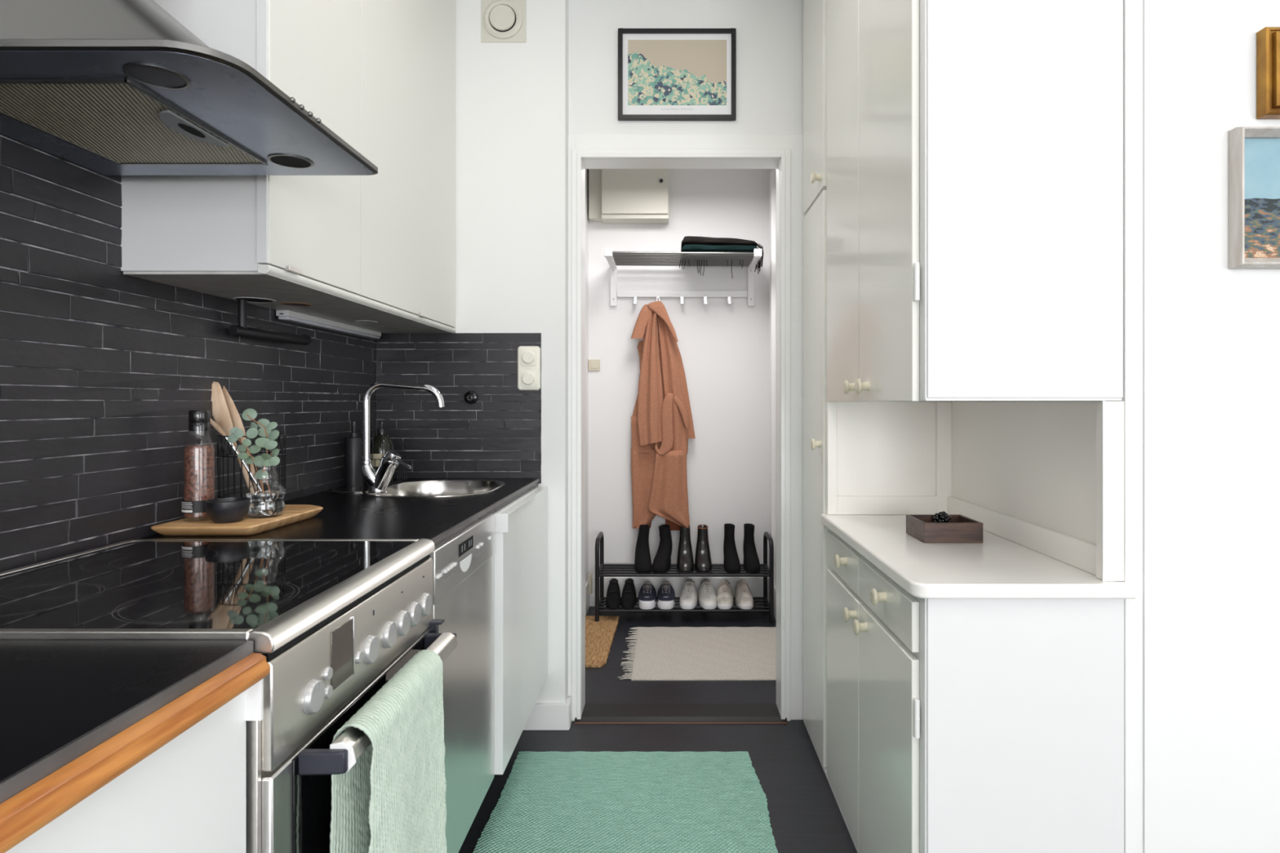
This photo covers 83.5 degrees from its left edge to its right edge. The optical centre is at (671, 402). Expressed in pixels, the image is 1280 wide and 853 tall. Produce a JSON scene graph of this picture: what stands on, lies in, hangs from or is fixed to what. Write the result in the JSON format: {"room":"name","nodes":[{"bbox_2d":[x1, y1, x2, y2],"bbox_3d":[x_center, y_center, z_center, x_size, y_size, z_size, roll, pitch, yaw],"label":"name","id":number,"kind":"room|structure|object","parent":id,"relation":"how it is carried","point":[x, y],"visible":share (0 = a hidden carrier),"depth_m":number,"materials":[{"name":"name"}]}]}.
{"room":"kitchen","nodes":[
{"label":"kitchen","id":0,"kind":"room"},
{"bbox_2d":[453,0,568,702],"bbox_3d":[-0.774,-0.181,2.660,0.784,2.700,0.180,0,0,0],"label":"wall","id":1,"kind":"structure","parent":0,"point":[512,98],"depth_m":2.57,"materials":[{"name":"white paint"}]},
{"bbox_2d":[376,333,541,483],"bbox_3d":[-0.763,0.020,2.565,0.589,0.538,0.008,0,0,0],"label":"wall tiles","id":2,"kind":"structure","parent":1,"relation":"attached to","point":[487,378],"depth_m":2.56,"materials":[{"name":"black tile"}]},
{"bbox_2d":[464,391,477,404],"bbox_3d":[-0.717,-0.018,2.553,0.048,0.048,0.018,0,0,0],"label":"towel hook","id":3,"kind":"object","parent":2,"relation":"attached to","point":[470,397],"visible":1,"depth_m":2.55,"materials":[{"name":"black metal"}]},
{"bbox_2d":[517,346,540,390],"bbox_3d":[-0.510,-0.122,2.551,0.080,0.157,0.024,0,0,0],"label":"light switch","id":4,"kind":"object","parent":2,"relation":"attached to","point":[528,357],"visible":1,"depth_m":2.55,"materials":[{"name":"white plastic"}]},
{"bbox_2d":[480,0,526,42],"bbox_3d":[-0.603,-1.372,2.559,0.162,0.162,0.022,0,0,0],"label":"air vent","id":5,"kind":"object","parent":1,"relation":"in","point":[501,20],"visible":1,"depth_m":2.56,"materials":[{"name":"white paint"}]},
{"bbox_2d":[523,697,571,730],"bbox_3d":[-0.588,1.123,2.587,0.444,0.092,0.066,0,0,0],"label":"baseboard","id":6,"kind":"structure","parent":1,"relation":"attached to","point":[544,716],"depth_m":2.55,"materials":[{"name":"white paint"}]},
{"bbox_2d":[585,168,588,583],"bbox_3d":[-0.540,-0.181,4.010,0.119,2.700,0.220,0,0,0],"label":"wall","id":7,"kind":"structure","parent":0,"point":[586,170],"depth_m":4.03,"materials":[{"name":"white paint"}]},
{"bbox_2d":[585,578,590,616],"bbox_3d":[-0.475,1.089,4.000,0.011,0.160,0.200,0,0,0],"label":"baseboard","id":8,"kind":"structure","parent":7,"relation":"attached to","point":[587,596],"depth_m":3.98,"materials":[{"name":"white paint"}]},
{"bbox_2d":[588,573,592,595],"bbox_3d":[-0.461,1.024,4.045,0.018,0.110,0.050,0,0,0],"label":"junction box","id":9,"kind":"object","parent":7,"relation":"attached to","point":[590,575],"visible":1,"depth_m":4.02,"materials":[{"name":"beige plastic"}]},
{"bbox_2d":[588,168,668,223],"bbox_3d":[-0.244,-1.274,4.042,0.451,0.494,0.154,0,0,0],"label":"box","id":10,"kind":"object","parent":7,"relation":"attached to","point":[615,196],"visible":0.72,"depth_m":3.98,"materials":[{"name":"white paint"}]},
{"bbox_2d":[458,606,857,852],"bbox_3d":[0.967,1.219,-0.400,4.266,0.100,9.400,0,0,0],"label":"floor","id":11,"kind":"structure","parent":0,"point":[805,815],"depth_m":2.50,"materials":[{"name":"black wood"}]},
{"bbox_2d":[5,679,262,852],"bbox_3d":[-0.758,0.735,0.106,0.596,0.868,1.412,0,0,0],"label":"base cabinet","id":12,"kind":"object","parent":11,"relation":"on","point":[188,795],"visible":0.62,"depth_m":0.69,"materials":[{"name":"white laminate"}]},
{"bbox_2d":[0,640,269,852],"bbox_3d":[-0.757,0.290,0.107,0.601,0.041,1.415,0,0,0],"label":"countertop","id":13,"kind":"structure","parent":12,"relation":"on","point":[76,716],"depth_m":0.65,"materials":[{"name":"black laminate"}]},
{"bbox_2d":[0,538,457,852],"bbox_3d":[-0.714,0.685,1.096,0.645,0.848,0.566,0,0,0],"label":"stove","id":14,"kind":"object","parent":11,"relation":"on","point":[332,620],"visible":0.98,"depth_m":0.97,"materials":[{"name":"silver metal"}]},
{"bbox_2d":[0,538,435,653],"bbox_3d":[-0.746,0.275,1.097,0.580,0.027,0.563,0,0,0],"label":"cooktop","id":15,"kind":"object","parent":14,"relation":"in","point":[277,595],"depth_m":1.02,"materials":[{"name":"glass"}]},
{"bbox_2d":[329,649,447,852],"bbox_3d":[-0.408,0.640,1.057,0.067,0.458,0.295,0,0,0],"label":"dish towel","id":16,"kind":"object","parent":14,"relation":"hanging from","point":[392,799],"visible":0.97,"depth_m":1.01,"materials":[{"name":"green fabric"}]},
{"bbox_2d":[430,513,495,852],"bbox_3d":[-0.751,0.729,1.627,0.590,0.880,0.485,0,0,0],"label":"dishwasher","id":17,"kind":"object","parent":11,"relation":"on","point":[463,563],"visible":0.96,"depth_m":1.62,"materials":[{"name":"silver metal"}]},
{"bbox_2d":[493,486,547,777],"bbox_3d":[-0.743,0.730,2.219,0.627,0.878,0.690,0,0,0],"label":"base cabinet","id":18,"kind":"object","parent":11,"relation":"on","point":[521,555],"visible":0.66,"depth_m":2.08,"materials":[{"name":"white laminate"}]},
{"bbox_2d":[139,478,539,546],"bbox_3d":[-0.766,0.283,1.977,0.584,0.027,1.184,0,0,0],"label":"countertop","id":19,"kind":"structure","parent":18,"relation":"on","point":[343,515],"depth_m":1.73,"materials":[{"name":"black laminate"}]},
{"bbox_2d":[151,504,323,536],"bbox_3d":[-0.935,0.259,1.585,0.220,0.022,0.314,0,0,0],"label":"serving board","id":20,"kind":"object","parent":19,"relation":"on","point":[204,526],"visible":0.77,"depth_m":1.47,"materials":[{"name":"brown wood"}]},
{"bbox_2d":[181,410,216,517],"bbox_3d":[-0.995,0.132,1.508,0.060,0.231,0.061,0,0,0],"label":"pepper grinder","id":21,"kind":"object","parent":20,"relation":"on","point":[199,460],"visible":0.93,"depth_m":1.49,"materials":[{"name":"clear glass"}]},
{"bbox_2d":[181,502,192,512],"bbox_3d":[-1.010,0.217,1.487,0.044,0.021,0.009,0,0,35],"label":"print","id":22,"kind":"object","parent":21,"relation":"on","point":[187,507],"depth_m":1.48,"materials":[{"name":"white paper"}]},
{"bbox_2d":[204,497,250,523],"bbox_3d":[-0.921,0.225,1.487,0.081,0.046,0.081,0,0,0],"label":"bowl","id":23,"kind":"object","parent":20,"relation":"on","point":[231,509],"visible":1,"depth_m":1.46,"materials":[{"name":"black ceramic"}]},
{"bbox_2d":[217,433,286,497],"bbox_3d":[-0.972,0.161,1.660,0.139,0.173,0.139,0,0,0],"label":"utensil holder","id":24,"kind":"object","parent":20,"relation":"on","point":[220,455],"visible":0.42,"depth_m":1.65,"materials":[{"name":"black metal"}]},
{"bbox_2d":[210,381,253,492],"bbox_3d":[-1.016,0.094,1.662,0.103,0.285,0.011,0,0,-12],"label":"wooden spoon","id":25,"kind":"object","parent":24,"relation":"in","point":[220,413],"visible":0.73,"depth_m":1.65,"materials":[{"name":"brown wood"}]},
{"bbox_2d":[210,418,262,491],"bbox_3d":[-0.987,0.135,1.631,0.125,0.197,0.016,0,0,-14],"label":"metal ladle","id":26,"kind":"object","parent":24,"relation":"in","point":[215,425],"visible":0.56,"depth_m":1.62,"materials":[{"name":"silver metal"}]},
{"bbox_2d":[222,386,258,491],"bbox_3d":[-1.020,0.092,1.689,0.118,0.283,0.011,0,0,3],"label":"wooden spatula","id":27,"kind":"object","parent":24,"relation":"in","point":[236,420],"visible":0.38,"depth_m":1.69,"materials":[{"name":"brown wood"}]},
{"bbox_2d":[246,467,286,518],"bbox_3d":[-0.882,0.192,1.556,0.079,0.112,0.079,0,0,0],"label":"glass vase","id":28,"kind":"object","parent":20,"relation":"on","point":[266,503],"visible":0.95,"depth_m":1.53,"materials":[{"name":"clear glass"}]},
{"bbox_2d":[227,408,279,492],"bbox_3d":[-0.890,0.123,1.536,0.110,0.220,0.047,0,0,0],"label":"eucalyptus sprig","id":29,"kind":"object","parent":28,"relation":"in","point":[265,460],"visible":0.99,"depth_m":1.53,"materials":[{"name":"green plant"}]},
{"bbox_2d":[360,381,444,493],"bbox_3d":[-0.800,0.102,2.124,0.251,0.332,0.055,0,0,6],"label":"kitchen faucet","id":30,"kind":"object","parent":19,"relation":"on","point":[378,481],"visible":1,"depth_m":2.12,"materials":[{"name":"silver metal"}]},
{"bbox_2d":[360,463,376,486],"bbox_3d":[-0.892,0.220,2.130,0.066,0.076,0.044,0,0,0],"label":"faucet","id":31,"kind":"object","parent":30,"relation":"attached to","point":[368,473],"depth_m":2.11,"materials":[{"name":"silver metal"}]},
{"bbox_2d":[331,479,504,497],"bbox_3d":[-0.791,0.345,2.263,0.489,0.156,0.457,0,0,0],"label":"sink","id":32,"kind":"object","parent":19,"relation":"in","point":[437,487],"visible":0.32,"depth_m":2.44,"materials":[{"name":"silver metal"}]},
{"bbox_2d":[344,420,363,486],"bbox_3d":[-1.020,0.162,2.300,0.056,0.209,0.056,0,0,0],"label":"soap dispenser","id":33,"kind":"object","parent":32,"relation":"on","point":[353,443],"visible":0.99,"depth_m":2.28,"materials":[{"name":"black plastic"}]},
{"bbox_2d":[363,434,408,482],"bbox_3d":[-0.973,0.185,2.440,0.117,0.160,0.098,0,0,0],"label":"wire caddy","id":34,"kind":"object","parent":32,"relation":"on","point":[397,478],"visible":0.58,"depth_m":2.40,"materials":[{"name":"black metal"}]},
{"bbox_2d":[370,421,394,480],"bbox_3d":[-0.988,0.165,2.440,0.080,0.203,0.080,0,0,0],"label":"hand soap bottle","id":35,"kind":"object","parent":34,"relation":"in","point":[378,439],"visible":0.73,"depth_m":2.41,"materials":[{"name":"clear glass"}]},
{"bbox_2d":[585,615,619,667],"bbox_3d":[-0.523,1.163,3.525,0.480,0.010,0.730,0,0,0],"label":"door mat","id":36,"kind":"object","parent":11,"relation":"on","point":[599,635],"visible":0.28,"depth_m":3.52,"materials":[{"name":"wicker"}]},
{"bbox_2d":[472,751,777,852],"bbox_3d":[-0.120,1.165,1.667,0.799,0.007,1.436,0,0,0],"label":"kitchen rug","id":37,"kind":"object","parent":11,"relation":"on","point":[548,802],"visible":1,"depth_m":2.07,"materials":[{"name":"green fabric"}]},
{"bbox_2d":[595,531,773,623],"bbox_3d":[0.066,0.945,3.928,0.947,0.446,0.278,0,0,0],"label":"shoe rack","id":38,"kind":"object","parent":11,"relation":"on","point":[602,571],"visible":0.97,"depth_m":3.81,"materials":[{"name":"black metal"}]},
{"bbox_2d":[605,577,621,609],"bbox_3d":[-0.320,1.044,3.930,0.085,0.112,0.250,0,0,0],"label":"shoe","id":39,"kind":"object","parent":38,"relation":"on","point":[613,598],"visible":0.97,"depth_m":3.88,"materials":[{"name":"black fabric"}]},
{"bbox_2d":[620,577,635,609],"bbox_3d":[-0.238,1.044,3.930,0.083,0.112,0.250,0,0,0],"label":"shoe","id":40,"kind":"object","parent":38,"relation":"on","point":[628,602],"visible":1,"depth_m":3.88,"materials":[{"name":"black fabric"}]},
{"bbox_2d":[634,524,652,573],"bbox_3d":[-0.160,0.800,3.930,0.092,0.224,0.242,0,0,-8],"label":"boot","id":41,"kind":"object","parent":38,"relation":"on","point":[642,561],"visible":1,"depth_m":3.91,"materials":[{"name":"black fabric"}]},
{"bbox_2d":[637,581,656,609],"bbox_3d":[-0.134,1.045,3.930,0.102,0.110,0.250,0,0,0],"label":"sneaker","id":42,"kind":"object","parent":38,"relation":"on","point":[646,599],"visible":1,"depth_m":3.86,"materials":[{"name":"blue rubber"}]},
{"bbox_2d":[652,524,672,573],"bbox_3d":[-0.053,0.800,3.930,0.094,0.224,0.242,0,0,12],"label":"boot","id":43,"kind":"object","parent":38,"relation":"on","point":[661,564],"visible":1,"depth_m":3.91,"materials":[{"name":"black fabric"}]},
{"bbox_2d":[656,581,675,609],"bbox_3d":[-0.033,1.045,3.930,0.102,0.110,0.250,0,0,0],"label":"sneaker","id":44,"kind":"object","parent":38,"relation":"on","point":[665,598],"visible":1,"depth_m":3.86,"materials":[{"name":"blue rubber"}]},
{"bbox_2d":[676,524,693,573],"bbox_3d":[0.073,0.800,3.930,0.094,0.224,0.242,0,0,0],"label":"boot","id":45,"kind":"object","parent":38,"relation":"on","point":[685,562],"visible":0.98,"depth_m":3.91,"materials":[{"name":"black leather"}]},
{"bbox_2d":[679,578,697,609],"bbox_3d":[0.094,1.039,3.930,0.099,0.122,0.249,0,0,10],"label":"sneaker","id":46,"kind":"object","parent":38,"relation":"on","point":[688,597],"visible":1,"depth_m":3.87,"materials":[{"name":"white leather"}]},
{"bbox_2d":[694,524,711,573],"bbox_3d":[0.171,0.800,3.930,0.094,0.224,0.242,0,0,0],"label":"boot","id":47,"kind":"object","parent":38,"relation":"on","point":[703,562],"visible":1,"depth_m":3.91,"materials":[{"name":"black leather"}]},
{"bbox_2d":[697,578,716,609],"bbox_3d":[0.194,1.039,3.930,0.100,0.122,0.249,0,0,0],"label":"sneaker","id":48,"kind":"object","parent":38,"relation":"on","point":[707,599],"visible":1,"depth_m":3.87,"materials":[{"name":"white leather"}]},
{"bbox_2d":[716,579,733,609],"bbox_3d":[0.291,1.041,3.930,0.096,0.118,0.250,0,0,9],"label":"sneaker","id":49,"kind":"object","parent":38,"relation":"on","point":[725,593],"visible":0.99,"depth_m":3.87,"materials":[{"name":"white leather"}]},
{"bbox_2d":[723,523,740,573],"bbox_3d":[0.327,0.797,3.930,0.085,0.230,0.242,0,0,0],"label":"boot","id":50,"kind":"object","parent":38,"relation":"on","point":[731,561],"visible":1,"depth_m":3.92,"materials":[{"name":"black fabric"}]},
{"bbox_2d":[734,579,753,609],"bbox_3d":[0.393,1.041,3.930,0.096,0.118,0.250,0,0,0],"label":"sneaker","id":51,"kind":"object","parent":38,"relation":"on","point":[744,599],"visible":1,"depth_m":3.87,"materials":[{"name":"white leather"}]},
{"bbox_2d":[742,523,759,573],"bbox_3d":[0.436,0.797,3.930,0.083,0.230,0.242,0,0,0],"label":"boot","id":52,"kind":"object","parent":38,"relation":"on","point":[751,561],"visible":1,"depth_m":3.92,"materials":[{"name":"black fabric"}]},
{"bbox_2d":[617,626,776,680],"bbox_3d":[0.162,1.165,3.362,0.784,0.006,0.705,0,0,0],"label":"rug","id":53,"kind":"object","parent":11,"relation":"on","point":[659,653],"visible":0.94,"depth_m":3.32,"materials":[{"name":"beige fabric"}]},
{"bbox_2d":[803,0,829,767],"bbox_3d":[0.689,-0.176,2.444,0.482,2.690,0.386,0,0,0],"label":"tall cabinet","id":54,"kind":"object","parent":11,"relation":"on","point":[815,566],"visible":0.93,"depth_m":2.37,"materials":[{"name":"white paint"}]},
{"bbox_2d":[826,529,1124,852],"bbox_3d":[0.665,0.774,1.823,0.434,0.789,0.854,0,0,0],"label":"base cabinet","id":55,"kind":"object","parent":11,"relation":"on","point":[954,726],"visible":0.98,"depth_m":1.40,"materials":[{"name":"white paint"}]},
{"bbox_2d":[820,514,1136,599],"bbox_3d":[0.679,0.363,1.812,0.428,0.029,0.876,0,0,0],"label":"countertop","id":56,"kind":"structure","parent":55,"relation":"on","point":[997,567],"depth_m":1.53,"materials":[{"name":"white laminate"}]},
{"bbox_2d":[906,514,982,542],"bbox_3d":[0.699,0.324,1.847,0.149,0.049,0.138,0,0,0],"label":"wooden tray","id":57,"kind":"object","parent":56,"relation":"on","point":[962,529],"visible":1,"depth_m":1.78,"materials":[{"name":"brown wood"}]},
{"bbox_2d":[933,511,951,522],"bbox_3d":[0.713,0.315,1.889,0.054,0.056,0.054,0,0,0],"label":"ornament","id":58,"kind":"object","parent":57,"relation":"in","point":[942,517],"visible":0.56,"depth_m":1.88,"materials":[{"name":"black"}]},
{"bbox_2d":[826,398,1124,581],"bbox_3d":[0.683,0.171,1.822,0.402,0.358,0.854,0,0,0],"label":"niche","id":59,"kind":"object","parent":56,"relation":"on","point":[1046,478],"visible":0.96,"depth_m":1.88,"materials":[{"name":"white paint"}]},
{"bbox_2d":[826,0,1123,401],"bbox_3d":[0.664,-0.761,1.823,0.432,1.519,0.854,0,0,0],"label":"upper cabinet","id":60,"kind":"object","parent":59,"relation":"on","point":[975,148],"visible":1,"depth_m":1.40,"materials":[{"name":"white paint"}]},
{"bbox_2d":[588,168,771,577],"bbox_3d":[-0.615,-0.181,4.170,2.570,2.700,0.100,0,0,0],"label":"wall","id":61,"kind":"structure","parent":0,"point":[724,348],"depth_m":4.12,"materials":[{"name":"white paint"}]},
{"bbox_2d":[588,359,599,370],"bbox_3d":[-0.447,-0.215,4.113,0.065,0.064,0.012,0,0,0],"label":"light switch","id":62,"kind":"object","parent":61,"relation":"attached to","point":[593,364],"visible":1,"depth_m":4.11,"materials":[{"name":"beige plastic"}]},
{"bbox_2d":[587,577,769,606],"bbox_3d":[0.044,1.088,4.111,1.051,0.168,0.018,0,0,0],"label":"baseboard","id":63,"kind":"structure","parent":61,"relation":"attached to","point":[755,585],"depth_m":4.11,"materials":[{"name":"white paint"}]},
{"bbox_2d":[604,248,761,306],"bbox_3d":[0.059,-0.680,3.937,0.827,0.254,0.364,0,0,0],"label":"rack","id":64,"kind":"object","parent":61,"relation":"attached to","point":[614,259],"visible":0.91,"depth_m":4.01,"materials":[{"name":"white plastic"}]},
{"bbox_2d":[631,297,695,530],"bbox_3d":[-0.050,0.069,4.043,0.366,1.326,0.123,0,0,0],"label":"coat","id":65,"kind":"object","parent":64,"relation":"hanging from","point":[662,425],"visible":1,"depth_m":4.02,"materials":[{"name":"brown fabric"}]},
{"bbox_2d":[679,235,763,278],"bbox_3d":[0.266,-0.779,3.924,0.453,0.209,0.309,0,0,0],"label":"scarf","id":66,"kind":"object","parent":64,"relation":"on","point":[689,243],"visible":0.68,"depth_m":3.78,"materials":[{"name":"black fabric"}]},
{"bbox_2d":[574,722,787,724],"bbox_3d":[0.033,1.167,2.609,0.775,0.004,0.006,0,0,0],"label":"trim","id":67,"kind":"structure","parent":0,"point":[575,722],"depth_m":2.61,"materials":[{"name":"brown"}]},
{"bbox_2d":[568,0,803,133],"bbox_3d":[0.309,-0.181,2.700,1.382,2.700,0.100,0,0,0],"label":"wall","id":68,"kind":"structure","parent":0,"point":[770,33],"depth_m":2.65,"materials":[{"name":"white paint"}]},
{"bbox_2d":[617,27,736,120],"bbox_3d":[0.018,-1.208,2.641,0.434,0.335,0.018,0,0,0],"label":"framed print","id":69,"kind":"object","parent":68,"relation":"attached to","point":[664,74],"visible":1,"depth_m":2.64,"materials":[{"name":"black"}]},
{"bbox_2d":[574,703,786,722],"bbox_3d":[0.033,1.161,2.681,0.775,0.016,0.138,0,0,0],"label":"threshold","id":70,"kind":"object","parent":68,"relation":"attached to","point":[592,713],"depth_m":2.65,"materials":[{"name":"black wood"}]},
{"bbox_2d":[571,147,790,721],"bbox_3d":[0.033,0.130,2.697,0.755,2.078,0.105,0,0,0],"label":"door frame","id":71,"kind":"structure","parent":68,"relation":"in","point":[586,163],"depth_m":2.69,"materials":[{"name":"white paint"}]},
{"bbox_2d":[568,133,805,719],"bbox_3d":[0.057,0.090,2.644,0.880,2.158,0.012,0,0,0],"label":"trim","id":72,"kind":"structure","parent":68,"relation":"attached to","point":[793,141],"depth_m":2.64,"materials":[{"name":"white paint"}]},
{"bbox_2d":[803,720,859,852],"bbox_3d":[0.486,1.161,2.013,0.013,0.016,1.215,0,0,0],"label":"trim","id":73,"kind":"structure","parent":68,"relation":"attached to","point":[824,769],"depth_m":2.10,"materials":[{"name":"white paint"}]},
{"bbox_2d":[775,168,776,586],"bbox_3d":[0.620,-0.181,3.435,0.100,2.700,1.370,0,0,0],"label":"wall","id":74,"kind":"structure","parent":0,"point":[775,169],"depth_m":3.93,"materials":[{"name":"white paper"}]},
{"bbox_2d":[769,168,775,586],"bbox_3d":[0.557,-0.056,3.965,0.025,2.450,0.070,0,0,0],"label":"trim","id":75,"kind":"structure","parent":74,"relation":"attached to","point":[772,174],"depth_m":3.93,"materials":[{"name":"white paint"}]},
{"bbox_2d":[768,578,776,620],"bbox_3d":[0.563,1.089,3.425,0.014,0.160,1.350,0,0,0],"label":"baseboard","id":76,"kind":"structure","parent":74,"relation":"attached to","point":[775,587],"depth_m":3.88,"materials":[{"name":"white paint"}]},
{"bbox_2d":[1000,400,1108,401],"bbox_3d":[0.968,-0.181,2.070,0.065,2.700,1.160,0,0,0],"label":"wall","id":77,"kind":"structure","parent":0,"point":[1000,401],"depth_m":1.76,"materials":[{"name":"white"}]},
{"bbox_2d":[1142,0,1279,852],"bbox_3d":[2.009,-0.181,1.440,2.183,2.700,0.100,0,0,0],"label":"wall","id":78,"kind":"structure","parent":0,"point":[1211,329],"depth_m":1.39,"materials":[{"name":"white paint"}]},
{"bbox_2d":[1108,0,1142,852],"bbox_3d":[0.899,-0.181,1.422,0.035,2.700,0.056,0,0,0],"label":"trim","id":79,"kind":"structure","parent":78,"relation":"attached to","point":[1132,398],"depth_m":1.39,"materials":[{"name":"white paint"}]},
{"bbox_2d":[1228,126,1279,268],"bbox_3d":[1.268,-0.393,1.374,0.380,0.268,0.031,0,0,0],"label":"framed painting","id":80,"kind":"object","parent":78,"relation":"attached to","point":[1254,152],"visible":1,"depth_m":1.38,"materials":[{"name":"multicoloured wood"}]},
{"bbox_2d":[1256,26,1279,119],"bbox_3d":[1.263,-0.633,1.373,0.260,0.168,0.034,0,0,0],"label":"framed painting","id":81,"kind":"object","parent":78,"relation":"attached to","point":[1268,39],"visible":1,"depth_m":1.37,"materials":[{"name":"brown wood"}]},
{"bbox_3d":[-1.116,-0.181,-1.265,0.100,2.700,7.670,0,0,0],"label":"wall","id":82,"kind":"structure","parent":0,"visible":0},
{"bbox_2d":[0,133,376,572],"bbox_3d":[-1.061,-0.146,1.085,0.008,0.871,2.969,0,0,0],"label":"wall tiles","id":83,"kind":"structure","parent":82,"relation":"attached to","point":[15,299],"depth_m":1.35,"materials":[{"name":"black tile"}]},
{"bbox_2d":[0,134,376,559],"bbox_3d":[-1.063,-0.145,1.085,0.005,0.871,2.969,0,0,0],"label":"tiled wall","id":84,"kind":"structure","parent":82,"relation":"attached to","point":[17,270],"depth_m":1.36,"materials":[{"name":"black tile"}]},
{"bbox_2d":[120,0,456,339],"bbox_3d":[-0.915,-0.872,1.971,0.300,1.299,1.194,0,0,0],"label":"upper cabinet","id":85,"kind":"object","parent":84,"relation":"attached to","point":[376,252],"depth_m":1.69,"materials":[{"name":"white paint"}]},
{"bbox_2d":[228,298,311,345],"bbox_3d":[-1.025,-0.202,1.842,0.032,0.089,0.317,0,0,1],"label":"paper towel holder","id":86,"kind":"object","parent":85,"relation":"attached to","point":[242,330],"visible":1,"depth_m":1.76,"materials":[{"name":"black metal"}]},
{"bbox_2d":[231,297,311,306],"bbox_3d":[-0.981,-0.247,1.756,0.140,0.002,0.155,0,0,0],"label":"spotlight","id":87,"kind":"object","parent":85,"relation":"on","point":[260,301],"depth_m":1.75,"materials":[{"name":"brown"}]},
{"bbox_2d":[354,320,377,323],"bbox_3d":[-0.935,-0.247,2.190,0.064,0.002,0.064,0,0,19],"label":"spotlight","id":88,"kind":"object","parent":85,"relation":"on","point":[355,322],"depth_m":2.19,"materials":[{"name":"white plastic"}]},
{"bbox_2d":[0,0,377,175],"bbox_3d":[-0.797,-0.969,1.093,0.520,1.113,0.482,0,0,0],"label":"range hood","id":89,"kind":"object","parent":82,"relation":"attached to","point":[106,87],"visible":1,"depth_m":1.00,"materials":[{"name":"silver metal"}]},
{"bbox_2d":[122,62,191,89],"bbox_3d":[-0.664,-0.420,0.925,0.072,0.002,0.072,0,0,0],"label":"lamp","id":90,"kind":"object","parent":89,"relation":"on","point":[140,76],"depth_m":0.92,"materials":[{"name":"silver metal"}]},
{"bbox_2d":[266,153,314,168],"bbox_3d":[-0.664,-0.420,1.249,0.072,0.002,0.072,0,0,0],"label":"lamp","id":91,"kind":"object","parent":89,"relation":"on","point":[274,160],"depth_m":1.25,"materials":[{"name":"silver metal"}]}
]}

